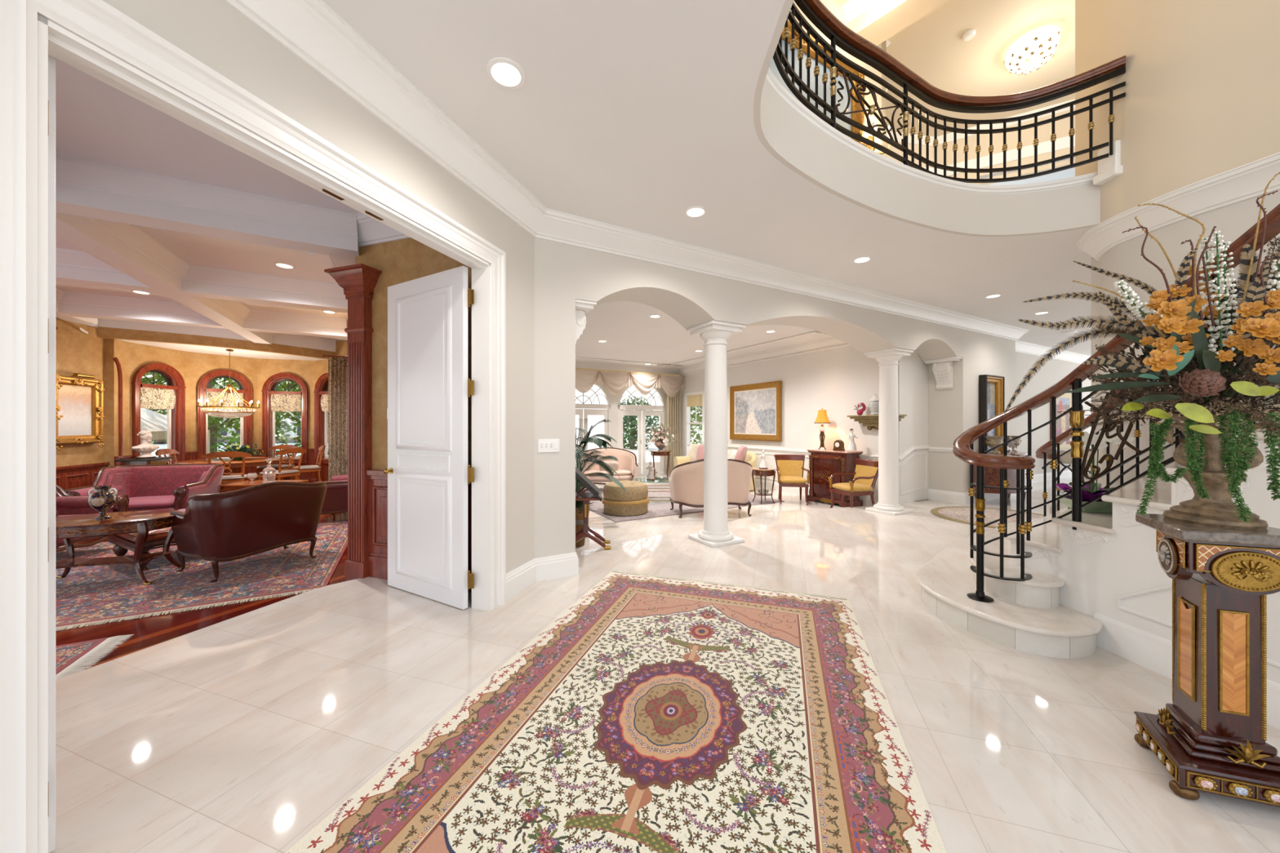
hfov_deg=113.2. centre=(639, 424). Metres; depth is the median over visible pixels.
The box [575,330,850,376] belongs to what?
trim
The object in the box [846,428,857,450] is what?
figurine
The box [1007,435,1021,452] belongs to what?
urn
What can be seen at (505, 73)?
recessed light
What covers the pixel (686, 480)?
settee
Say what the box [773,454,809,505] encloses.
armchair
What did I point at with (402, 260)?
wall
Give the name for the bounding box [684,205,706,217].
recessed light
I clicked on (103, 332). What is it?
trim
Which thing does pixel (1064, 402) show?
framed painting
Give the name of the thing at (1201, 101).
wall
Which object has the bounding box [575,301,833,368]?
ceiling
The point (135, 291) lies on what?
recessed light
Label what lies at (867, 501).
trim
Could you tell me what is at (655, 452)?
round side table
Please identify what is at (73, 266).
trim
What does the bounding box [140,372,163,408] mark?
leafy tree
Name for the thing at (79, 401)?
framed painting
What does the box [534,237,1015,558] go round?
wall
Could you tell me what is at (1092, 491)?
potted orchid
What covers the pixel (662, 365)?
trim
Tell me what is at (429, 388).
door
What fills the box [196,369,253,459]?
window
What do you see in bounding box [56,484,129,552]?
armchair
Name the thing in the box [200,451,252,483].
dining chair
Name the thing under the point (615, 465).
pillow
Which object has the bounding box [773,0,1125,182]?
balcony railing
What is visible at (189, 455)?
trim
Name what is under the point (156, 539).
tufted ottoman
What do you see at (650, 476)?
figurine
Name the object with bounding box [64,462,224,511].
loveseat
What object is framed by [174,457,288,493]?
dining table
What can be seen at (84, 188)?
trim
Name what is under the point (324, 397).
roman shade
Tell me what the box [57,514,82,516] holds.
seat cushion
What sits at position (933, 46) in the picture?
ceiling
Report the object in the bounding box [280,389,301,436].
house
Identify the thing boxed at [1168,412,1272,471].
bowl
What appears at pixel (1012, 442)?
ornament
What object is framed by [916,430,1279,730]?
staircase
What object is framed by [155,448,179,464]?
dining chair
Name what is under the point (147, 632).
floor
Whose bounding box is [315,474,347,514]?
armchair
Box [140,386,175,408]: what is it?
roman shade
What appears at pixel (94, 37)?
trim
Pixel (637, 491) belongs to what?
cushion
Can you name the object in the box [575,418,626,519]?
potted palm
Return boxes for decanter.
[262,457,275,483]
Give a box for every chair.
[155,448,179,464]
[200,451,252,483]
[254,444,299,480]
[257,448,306,479]
[292,444,325,481]
[1051,448,1091,484]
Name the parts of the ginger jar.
lid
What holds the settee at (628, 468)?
on the patterned rug at (655, 508)
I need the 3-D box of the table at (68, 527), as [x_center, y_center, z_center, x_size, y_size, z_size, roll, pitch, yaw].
[-5.470,1.274,4.300,1.223,0.649,0.760,0,0,-18]
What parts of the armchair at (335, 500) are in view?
rail, seat rail, backrest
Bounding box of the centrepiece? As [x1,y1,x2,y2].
[212,442,265,460]
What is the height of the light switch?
0.120 m
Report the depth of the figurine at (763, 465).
8.61 m
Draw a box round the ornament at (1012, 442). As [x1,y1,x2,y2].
[1007,436,1017,453]
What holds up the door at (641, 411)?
in the wall at (614, 399)
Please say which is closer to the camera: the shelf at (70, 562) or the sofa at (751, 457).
the shelf at (70, 562)
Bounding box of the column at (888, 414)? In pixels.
[863,347,914,515]
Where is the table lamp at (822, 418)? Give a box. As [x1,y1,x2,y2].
[813,408,830,449]
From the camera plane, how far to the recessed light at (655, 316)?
7.04 m
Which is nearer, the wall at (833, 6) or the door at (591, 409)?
the wall at (833, 6)
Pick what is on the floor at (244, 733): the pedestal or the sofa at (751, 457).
the pedestal
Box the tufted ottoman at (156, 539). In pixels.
[107,526,176,571]
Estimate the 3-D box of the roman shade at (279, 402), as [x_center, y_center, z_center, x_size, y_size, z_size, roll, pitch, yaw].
[-8.194,-0.512,9.767,0.570,0.415,0.034,0,0,-18]
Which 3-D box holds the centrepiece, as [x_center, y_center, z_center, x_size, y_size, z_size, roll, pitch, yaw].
[-7.858,0.515,8.274,0.946,0.338,0.630,0,0,33]
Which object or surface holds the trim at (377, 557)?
attached to the wall at (402, 260)
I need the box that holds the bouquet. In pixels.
[644,422,678,450]
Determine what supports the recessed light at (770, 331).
in the ceiling at (629, 332)
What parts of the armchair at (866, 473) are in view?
leg, arm, leg, seat frame, seat, leg, arm, backrest, crest rail, frame, leg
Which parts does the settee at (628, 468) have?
seat rail, rail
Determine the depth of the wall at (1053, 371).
10.65 m
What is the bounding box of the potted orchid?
[1055,430,1134,513]
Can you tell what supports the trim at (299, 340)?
attached to the wall at (77, 351)
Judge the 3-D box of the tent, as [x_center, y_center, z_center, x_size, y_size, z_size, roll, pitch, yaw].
[-13.300,0.525,10.200,3.260,2.750,3.260,0,0,-29]
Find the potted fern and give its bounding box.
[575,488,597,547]
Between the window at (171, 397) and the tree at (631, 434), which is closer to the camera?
the window at (171, 397)
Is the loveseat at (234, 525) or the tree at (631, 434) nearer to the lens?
the loveseat at (234, 525)
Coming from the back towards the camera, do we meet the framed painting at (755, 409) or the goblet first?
the framed painting at (755, 409)
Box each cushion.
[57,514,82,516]
[128,495,174,509]
[584,469,631,475]
[603,482,648,501]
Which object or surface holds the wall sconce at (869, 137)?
attached to the wall at (833, 6)
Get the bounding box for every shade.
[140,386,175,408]
[206,391,243,410]
[271,394,301,411]
[320,394,328,411]
[687,394,702,406]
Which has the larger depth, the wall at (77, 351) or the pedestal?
the wall at (77, 351)
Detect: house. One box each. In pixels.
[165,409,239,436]
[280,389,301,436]
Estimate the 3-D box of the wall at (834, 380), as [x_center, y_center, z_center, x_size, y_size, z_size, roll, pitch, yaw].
[3.061,-0.110,10.929,0.120,3.420,7.200,0,0,-29]
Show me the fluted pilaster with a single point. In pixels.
(358, 282)
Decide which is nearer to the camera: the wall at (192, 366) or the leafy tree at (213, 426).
the wall at (192, 366)
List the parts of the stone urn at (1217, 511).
swan handle, stem, swan handle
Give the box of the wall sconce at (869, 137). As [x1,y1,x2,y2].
[866,116,890,154]
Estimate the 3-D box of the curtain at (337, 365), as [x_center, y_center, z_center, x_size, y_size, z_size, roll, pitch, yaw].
[-6.582,0.030,9.204,0.580,3.100,0.108,0,0,-29]
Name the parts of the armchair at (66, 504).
seat rail, rail, arm post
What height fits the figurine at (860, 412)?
0.248 m
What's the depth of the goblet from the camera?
6.95 m
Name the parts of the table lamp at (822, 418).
lamp shade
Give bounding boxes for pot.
[575,501,590,519]
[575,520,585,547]
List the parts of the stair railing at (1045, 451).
handrail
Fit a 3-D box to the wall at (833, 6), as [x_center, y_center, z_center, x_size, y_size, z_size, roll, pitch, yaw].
[0.145,-3.730,3.894,6.950,2.640,0.120,0,0,-29]
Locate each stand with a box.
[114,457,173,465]
[575,466,611,549]
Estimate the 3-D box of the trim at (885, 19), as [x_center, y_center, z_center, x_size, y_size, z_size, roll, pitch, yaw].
[3.493,-4.880,4.353,0.360,0.340,6.563,0,0,-42]
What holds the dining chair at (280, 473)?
on the floor
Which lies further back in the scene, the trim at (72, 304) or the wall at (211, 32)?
the trim at (72, 304)
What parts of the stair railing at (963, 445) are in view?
newel post, newel post, scroll panel, handrail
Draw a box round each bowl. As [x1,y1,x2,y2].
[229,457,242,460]
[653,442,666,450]
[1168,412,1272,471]
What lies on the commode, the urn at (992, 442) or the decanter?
the urn at (992, 442)
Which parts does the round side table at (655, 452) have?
leg, leg, leg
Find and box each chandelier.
[196,349,260,417]
[1003,29,1060,75]
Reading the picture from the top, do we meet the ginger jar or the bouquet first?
the ginger jar
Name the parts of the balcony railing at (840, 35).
newel post, newel post, handrail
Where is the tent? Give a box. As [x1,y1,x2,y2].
[140,408,209,453]
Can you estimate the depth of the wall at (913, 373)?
7.96 m
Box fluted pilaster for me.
[324,263,382,581]
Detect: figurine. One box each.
[646,461,654,479]
[759,449,768,469]
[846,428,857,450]
[853,402,866,415]
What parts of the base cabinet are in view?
drawer, door, cornice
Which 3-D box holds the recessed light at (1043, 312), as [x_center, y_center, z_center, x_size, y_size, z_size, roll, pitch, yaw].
[6.986,-1.946,7.336,0.206,0.009,0.206,0,0,0]
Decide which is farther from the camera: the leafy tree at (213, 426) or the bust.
the leafy tree at (213, 426)
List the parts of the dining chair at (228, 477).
crest rail, seat, seat frame, leg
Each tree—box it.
[140,371,287,458]
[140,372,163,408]
[140,386,280,434]
[211,377,301,456]
[620,395,659,448]
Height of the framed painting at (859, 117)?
1.732 m
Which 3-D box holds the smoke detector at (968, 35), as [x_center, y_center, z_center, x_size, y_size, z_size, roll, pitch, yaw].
[4.250,-5.025,5.450,0.140,0.050,0.140,0,0,0]
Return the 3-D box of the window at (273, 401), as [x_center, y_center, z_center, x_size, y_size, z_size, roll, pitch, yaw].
[-8.204,-0.150,9.800,0.880,2.100,0.205,0,0,-17]
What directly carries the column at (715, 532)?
on the floor at (244, 733)
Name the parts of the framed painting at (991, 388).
frame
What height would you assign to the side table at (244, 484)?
0.635 m
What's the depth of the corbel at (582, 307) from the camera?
4.27 m
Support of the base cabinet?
on the floor at (147, 632)
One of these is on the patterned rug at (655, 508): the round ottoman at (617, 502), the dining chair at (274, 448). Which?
the round ottoman at (617, 502)
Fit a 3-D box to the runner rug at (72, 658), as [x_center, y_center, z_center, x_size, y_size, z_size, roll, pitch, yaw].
[-4.684,1.592,1.902,2.739,0.012,1.504,0,0,-29]
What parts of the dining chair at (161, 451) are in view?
crest rail, leg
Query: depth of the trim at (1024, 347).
10.73 m
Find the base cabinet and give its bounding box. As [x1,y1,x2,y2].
[806,448,862,507]
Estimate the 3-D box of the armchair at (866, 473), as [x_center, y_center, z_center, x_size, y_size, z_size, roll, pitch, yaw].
[3.938,1.125,7.722,0.718,0.970,0.642,0,0,-13]
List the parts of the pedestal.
lattice panel, veneer panel, moulding, neck moulding, veneer panel, lattice panel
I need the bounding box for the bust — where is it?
[131,430,159,458]
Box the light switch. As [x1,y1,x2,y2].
[537,439,559,452]
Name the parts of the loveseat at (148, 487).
rail, arm post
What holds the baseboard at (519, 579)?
attached to the wall at (211, 32)
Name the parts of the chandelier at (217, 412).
frame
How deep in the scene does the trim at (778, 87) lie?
4.02 m
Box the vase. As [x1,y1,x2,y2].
[87,484,118,519]
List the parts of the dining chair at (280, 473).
seat frame, seat, leg, crest rail, leg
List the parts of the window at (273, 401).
sash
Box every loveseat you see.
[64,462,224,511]
[169,480,327,582]
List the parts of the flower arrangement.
spike stem, spike stem, spike stem, spike stem, spike stem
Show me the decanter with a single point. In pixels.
(268, 476)
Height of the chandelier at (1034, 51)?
0.311 m
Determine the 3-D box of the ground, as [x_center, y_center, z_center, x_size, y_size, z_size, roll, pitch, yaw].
[-3.000,1.890,39.000,34.000,0.020,42.000,0,0,0]
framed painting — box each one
[56,373,104,450]
[729,380,782,441]
[769,20,865,146]
[978,374,1004,453]
[1050,390,1071,452]
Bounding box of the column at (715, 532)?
[686,320,746,547]
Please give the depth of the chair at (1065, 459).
10.61 m
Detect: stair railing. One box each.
[952,203,1279,602]
[1035,302,1279,516]
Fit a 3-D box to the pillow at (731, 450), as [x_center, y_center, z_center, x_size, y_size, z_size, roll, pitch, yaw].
[2.303,0.840,10.627,0.268,0.465,0.440,0,0,6]
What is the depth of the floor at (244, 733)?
2.18 m
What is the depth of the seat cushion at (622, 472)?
10.03 m
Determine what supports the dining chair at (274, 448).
on the floor
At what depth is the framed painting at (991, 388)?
8.15 m
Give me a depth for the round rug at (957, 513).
6.75 m
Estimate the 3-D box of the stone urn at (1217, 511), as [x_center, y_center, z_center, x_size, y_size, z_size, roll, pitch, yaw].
[2.370,0.177,1.765,0.308,0.455,0.296,0,0,19]
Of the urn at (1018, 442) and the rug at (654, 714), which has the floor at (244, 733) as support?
the rug at (654, 714)
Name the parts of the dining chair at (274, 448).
seat frame, seat, crest rail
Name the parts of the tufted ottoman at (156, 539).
leg, leg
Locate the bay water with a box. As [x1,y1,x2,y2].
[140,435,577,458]
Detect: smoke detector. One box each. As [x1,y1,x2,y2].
[962,29,975,40]
[1061,329,1077,333]
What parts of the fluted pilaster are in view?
neck moulding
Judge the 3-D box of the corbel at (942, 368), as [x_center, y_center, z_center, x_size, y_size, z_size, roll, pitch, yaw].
[5.650,-0.951,7.891,0.230,0.558,0.560,0,0,-29]
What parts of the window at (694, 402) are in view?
pane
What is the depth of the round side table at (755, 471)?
8.54 m
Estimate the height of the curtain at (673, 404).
3.160 m
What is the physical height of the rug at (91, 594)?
0.012 m
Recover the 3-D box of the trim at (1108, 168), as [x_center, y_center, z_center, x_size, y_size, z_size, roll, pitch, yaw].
[4.500,-2.470,3.970,0.270,0.320,0.200,0,0,0]
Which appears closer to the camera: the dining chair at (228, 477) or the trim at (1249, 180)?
the trim at (1249, 180)
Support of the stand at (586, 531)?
on the floor at (244, 733)
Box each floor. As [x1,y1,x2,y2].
[49,477,1279,852]
[56,474,861,672]
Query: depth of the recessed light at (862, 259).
4.97 m
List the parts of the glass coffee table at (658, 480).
rail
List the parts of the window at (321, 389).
sash, pane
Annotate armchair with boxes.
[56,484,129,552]
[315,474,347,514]
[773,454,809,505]
[827,457,878,507]
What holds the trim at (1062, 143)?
attached to the wall at (1062, 126)
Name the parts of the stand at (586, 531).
leg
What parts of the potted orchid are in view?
orchid flower, orchid flower, orchid flower, flower stem, orchid flower, flower stem, orchid flower, orchid flower, orchid flower, orchid flower, orchid flower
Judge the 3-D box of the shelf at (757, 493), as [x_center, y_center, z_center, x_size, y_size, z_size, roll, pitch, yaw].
[2.530,1.420,8.650,0.317,0.020,0.317,0,0,-17]
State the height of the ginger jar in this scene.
0.410 m
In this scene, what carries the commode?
on the floor at (244, 733)
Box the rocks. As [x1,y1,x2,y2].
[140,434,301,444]
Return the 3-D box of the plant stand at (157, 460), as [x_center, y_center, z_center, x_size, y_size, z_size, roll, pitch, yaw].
[-8.580,1.090,7.320,0.420,1.020,0.620,0,0,-20]
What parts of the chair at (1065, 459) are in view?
leg, leg, seat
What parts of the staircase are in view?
baseboard, panel moulding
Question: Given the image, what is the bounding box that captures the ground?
[575,438,659,462]
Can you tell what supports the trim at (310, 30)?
attached to the wall at (564, 273)
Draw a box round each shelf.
[56,551,171,568]
[755,492,771,496]
[847,414,906,430]
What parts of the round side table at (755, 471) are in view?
leg, leg, leg, leg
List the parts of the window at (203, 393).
sash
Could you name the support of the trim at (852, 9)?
attached to the wall at (1201, 101)
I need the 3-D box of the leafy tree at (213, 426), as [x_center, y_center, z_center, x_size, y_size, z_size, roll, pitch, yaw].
[-15.256,-0.680,14.966,4.552,5.172,4.519,0,0,0]
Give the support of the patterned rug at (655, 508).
on the floor at (147, 632)
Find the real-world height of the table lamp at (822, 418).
0.865 m
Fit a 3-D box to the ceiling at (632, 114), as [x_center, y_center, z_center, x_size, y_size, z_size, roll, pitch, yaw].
[1.336,-1.985,7.366,28.617,0.070,19.853,0,0,-29]
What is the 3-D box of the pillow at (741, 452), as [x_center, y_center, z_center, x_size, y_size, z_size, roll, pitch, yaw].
[2.451,0.770,10.274,0.265,0.518,0.500,0,0,29]
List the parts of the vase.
handle, painted panel, handle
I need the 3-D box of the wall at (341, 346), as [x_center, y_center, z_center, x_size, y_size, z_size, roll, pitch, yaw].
[-6.930,-1.700,9.800,0.340,0.500,0.120,0,0,0]
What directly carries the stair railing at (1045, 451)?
on the staircase
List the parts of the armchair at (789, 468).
leg, crest rail, frame, backrest, seat, seat frame, leg, arm, leg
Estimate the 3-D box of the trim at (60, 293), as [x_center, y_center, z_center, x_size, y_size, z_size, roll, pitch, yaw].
[-7.228,-1.799,3.558,0.480,0.300,7.600,0,0,-29]
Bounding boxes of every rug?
[56,520,347,631]
[56,634,132,679]
[285,570,946,852]
[582,483,783,522]
[930,506,1047,528]
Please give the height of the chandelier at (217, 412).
1.378 m
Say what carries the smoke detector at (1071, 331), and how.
attached to the ceiling at (632, 114)
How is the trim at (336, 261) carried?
attached to the wall at (402, 260)
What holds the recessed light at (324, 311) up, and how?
in the ceiling at (632, 114)
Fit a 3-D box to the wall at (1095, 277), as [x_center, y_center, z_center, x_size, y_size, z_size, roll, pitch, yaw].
[6.948,-0.250,4.957,4.132,3.400,0.559,0,0,-6]
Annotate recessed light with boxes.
[130,289,151,294]
[273,262,295,269]
[321,310,336,313]
[486,57,525,88]
[648,314,661,318]
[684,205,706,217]
[764,329,776,333]
[852,256,871,263]
[984,293,1002,297]
[1033,311,1049,314]
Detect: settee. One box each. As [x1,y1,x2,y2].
[578,447,638,491]
[668,457,751,518]
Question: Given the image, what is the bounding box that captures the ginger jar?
[868,393,879,414]
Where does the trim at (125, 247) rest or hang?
attached to the wall at (192, 366)
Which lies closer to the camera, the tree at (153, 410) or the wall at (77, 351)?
the wall at (77, 351)
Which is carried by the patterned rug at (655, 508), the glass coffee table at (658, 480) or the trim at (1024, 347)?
the glass coffee table at (658, 480)
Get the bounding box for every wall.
[56,318,104,466]
[102,0,534,573]
[104,337,328,466]
[335,340,347,355]
[355,237,471,470]
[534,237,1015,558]
[600,382,666,472]
[680,345,898,497]
[787,0,886,156]
[881,40,1075,184]
[898,351,928,503]
[1015,351,1091,474]
[1075,0,1279,488]
[1091,257,1101,483]
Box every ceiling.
[48,0,1093,355]
[80,327,347,360]
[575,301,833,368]
[834,0,1075,136]
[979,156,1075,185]
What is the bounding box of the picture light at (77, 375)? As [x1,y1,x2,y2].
[71,373,95,378]
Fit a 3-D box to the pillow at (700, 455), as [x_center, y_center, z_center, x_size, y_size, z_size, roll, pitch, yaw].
[1.786,0.800,11.734,0.220,0.489,0.480,0,0,-40]
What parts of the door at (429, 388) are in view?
knob, panel moulding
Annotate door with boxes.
[48,55,56,852]
[383,265,474,609]
[575,382,610,450]
[617,383,666,475]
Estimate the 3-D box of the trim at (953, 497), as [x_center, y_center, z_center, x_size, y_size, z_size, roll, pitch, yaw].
[6.260,1.095,8.215,3.158,1.411,0.609,0,0,-29]
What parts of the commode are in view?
door panel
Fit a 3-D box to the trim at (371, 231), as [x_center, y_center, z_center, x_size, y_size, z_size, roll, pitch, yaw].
[-2.346,-1.845,3.901,2.270,0.210,0.175,0,0,19]
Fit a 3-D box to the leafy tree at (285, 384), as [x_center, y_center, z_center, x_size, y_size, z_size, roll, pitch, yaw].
[-10.609,-0.645,13.613,4.649,5.111,4.697,0,0,-8]
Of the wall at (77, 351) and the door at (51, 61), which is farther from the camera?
the wall at (77, 351)
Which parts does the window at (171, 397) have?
sash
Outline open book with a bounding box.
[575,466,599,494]
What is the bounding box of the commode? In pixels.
[973,451,1027,499]
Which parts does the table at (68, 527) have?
leg, leg, leg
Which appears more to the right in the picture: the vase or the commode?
the commode
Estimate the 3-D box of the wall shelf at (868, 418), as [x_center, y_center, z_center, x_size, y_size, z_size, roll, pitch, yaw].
[4.444,-0.040,7.958,0.300,0.291,0.980,0,0,-29]
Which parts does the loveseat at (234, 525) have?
leg, leg, seat rail, rail, leg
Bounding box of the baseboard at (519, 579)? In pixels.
[506,552,578,600]
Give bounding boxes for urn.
[984,435,1003,453]
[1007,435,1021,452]
[1162,412,1278,529]
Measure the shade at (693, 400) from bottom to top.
0.360 m
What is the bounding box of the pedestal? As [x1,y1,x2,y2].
[1133,513,1279,807]
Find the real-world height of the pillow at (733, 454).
0.465 m
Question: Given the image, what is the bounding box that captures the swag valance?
[575,368,684,397]
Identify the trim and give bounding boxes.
[0,0,506,852]
[56,154,359,259]
[56,212,275,344]
[56,247,347,312]
[56,288,97,324]
[56,291,347,338]
[56,317,335,351]
[56,462,109,490]
[97,326,335,359]
[112,357,328,489]
[222,0,1030,340]
[307,213,409,256]
[328,253,355,267]
[365,469,471,592]
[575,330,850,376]
[656,364,684,367]
[727,445,878,506]
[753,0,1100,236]
[765,66,1097,194]
[841,0,881,22]
[848,0,950,45]
[886,39,1075,176]
[898,444,1016,504]
[1015,339,1090,483]
[1076,151,1279,262]
[1093,140,1123,185]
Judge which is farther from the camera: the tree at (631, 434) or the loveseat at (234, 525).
the tree at (631, 434)
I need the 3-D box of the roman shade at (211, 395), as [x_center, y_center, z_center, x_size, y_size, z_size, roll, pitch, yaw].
[-9.019,-0.512,9.176,0.034,0.415,0.570,0,0,37]
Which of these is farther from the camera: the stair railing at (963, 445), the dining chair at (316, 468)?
the dining chair at (316, 468)
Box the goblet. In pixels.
[246,472,257,483]
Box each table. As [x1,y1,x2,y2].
[56,510,190,585]
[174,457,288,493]
[218,480,308,492]
[632,477,671,501]
[648,449,672,477]
[751,467,775,504]
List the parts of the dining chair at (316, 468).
seat frame, seat, leg, leg, crest rail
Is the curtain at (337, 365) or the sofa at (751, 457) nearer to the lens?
the curtain at (337, 365)
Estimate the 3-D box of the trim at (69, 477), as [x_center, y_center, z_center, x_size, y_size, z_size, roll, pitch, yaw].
[-9.105,1.125,6.825,0.060,0.950,1.476,0,0,-20]
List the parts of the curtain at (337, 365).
rod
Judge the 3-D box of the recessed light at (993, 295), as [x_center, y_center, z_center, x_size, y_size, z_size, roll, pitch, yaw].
[5.340,-1.946,6.377,0.206,0.009,0.206,0,0,0]
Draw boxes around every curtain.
[321,354,347,480]
[666,388,680,474]
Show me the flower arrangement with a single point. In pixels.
(1186, 356)
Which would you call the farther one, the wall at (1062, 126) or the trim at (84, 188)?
the wall at (1062, 126)
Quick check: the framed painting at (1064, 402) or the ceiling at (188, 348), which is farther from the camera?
the framed painting at (1064, 402)
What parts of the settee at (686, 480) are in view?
leg, seat rail, rail, leg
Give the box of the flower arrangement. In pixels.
[1004,172,1279,523]
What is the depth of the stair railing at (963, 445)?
2.97 m
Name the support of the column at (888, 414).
on the floor at (244, 733)
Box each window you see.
[131,362,186,464]
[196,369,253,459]
[261,373,308,464]
[313,373,328,463]
[684,391,704,456]
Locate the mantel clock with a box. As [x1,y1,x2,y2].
[832,440,844,450]
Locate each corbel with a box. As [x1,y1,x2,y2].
[575,298,596,343]
[922,356,962,389]
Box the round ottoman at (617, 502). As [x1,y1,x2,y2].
[602,480,648,516]
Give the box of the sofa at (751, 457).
[673,449,757,490]
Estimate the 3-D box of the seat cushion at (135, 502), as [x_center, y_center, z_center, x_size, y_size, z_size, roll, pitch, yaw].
[-7.290,1.150,6.272,0.940,0.130,0.742,0,0,-19]
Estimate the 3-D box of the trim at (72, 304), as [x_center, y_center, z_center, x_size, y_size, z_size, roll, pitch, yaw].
[-7.984,-1.800,6.635,5.600,0.300,0.480,0,0,-29]
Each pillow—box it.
[599,461,619,471]
[688,444,702,461]
[696,444,703,459]
[727,448,733,457]
[729,449,737,458]
[734,445,746,461]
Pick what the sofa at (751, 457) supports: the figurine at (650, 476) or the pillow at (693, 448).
the pillow at (693, 448)
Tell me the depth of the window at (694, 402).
13.30 m
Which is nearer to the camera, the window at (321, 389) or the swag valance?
the window at (321, 389)
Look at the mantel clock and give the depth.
8.43 m

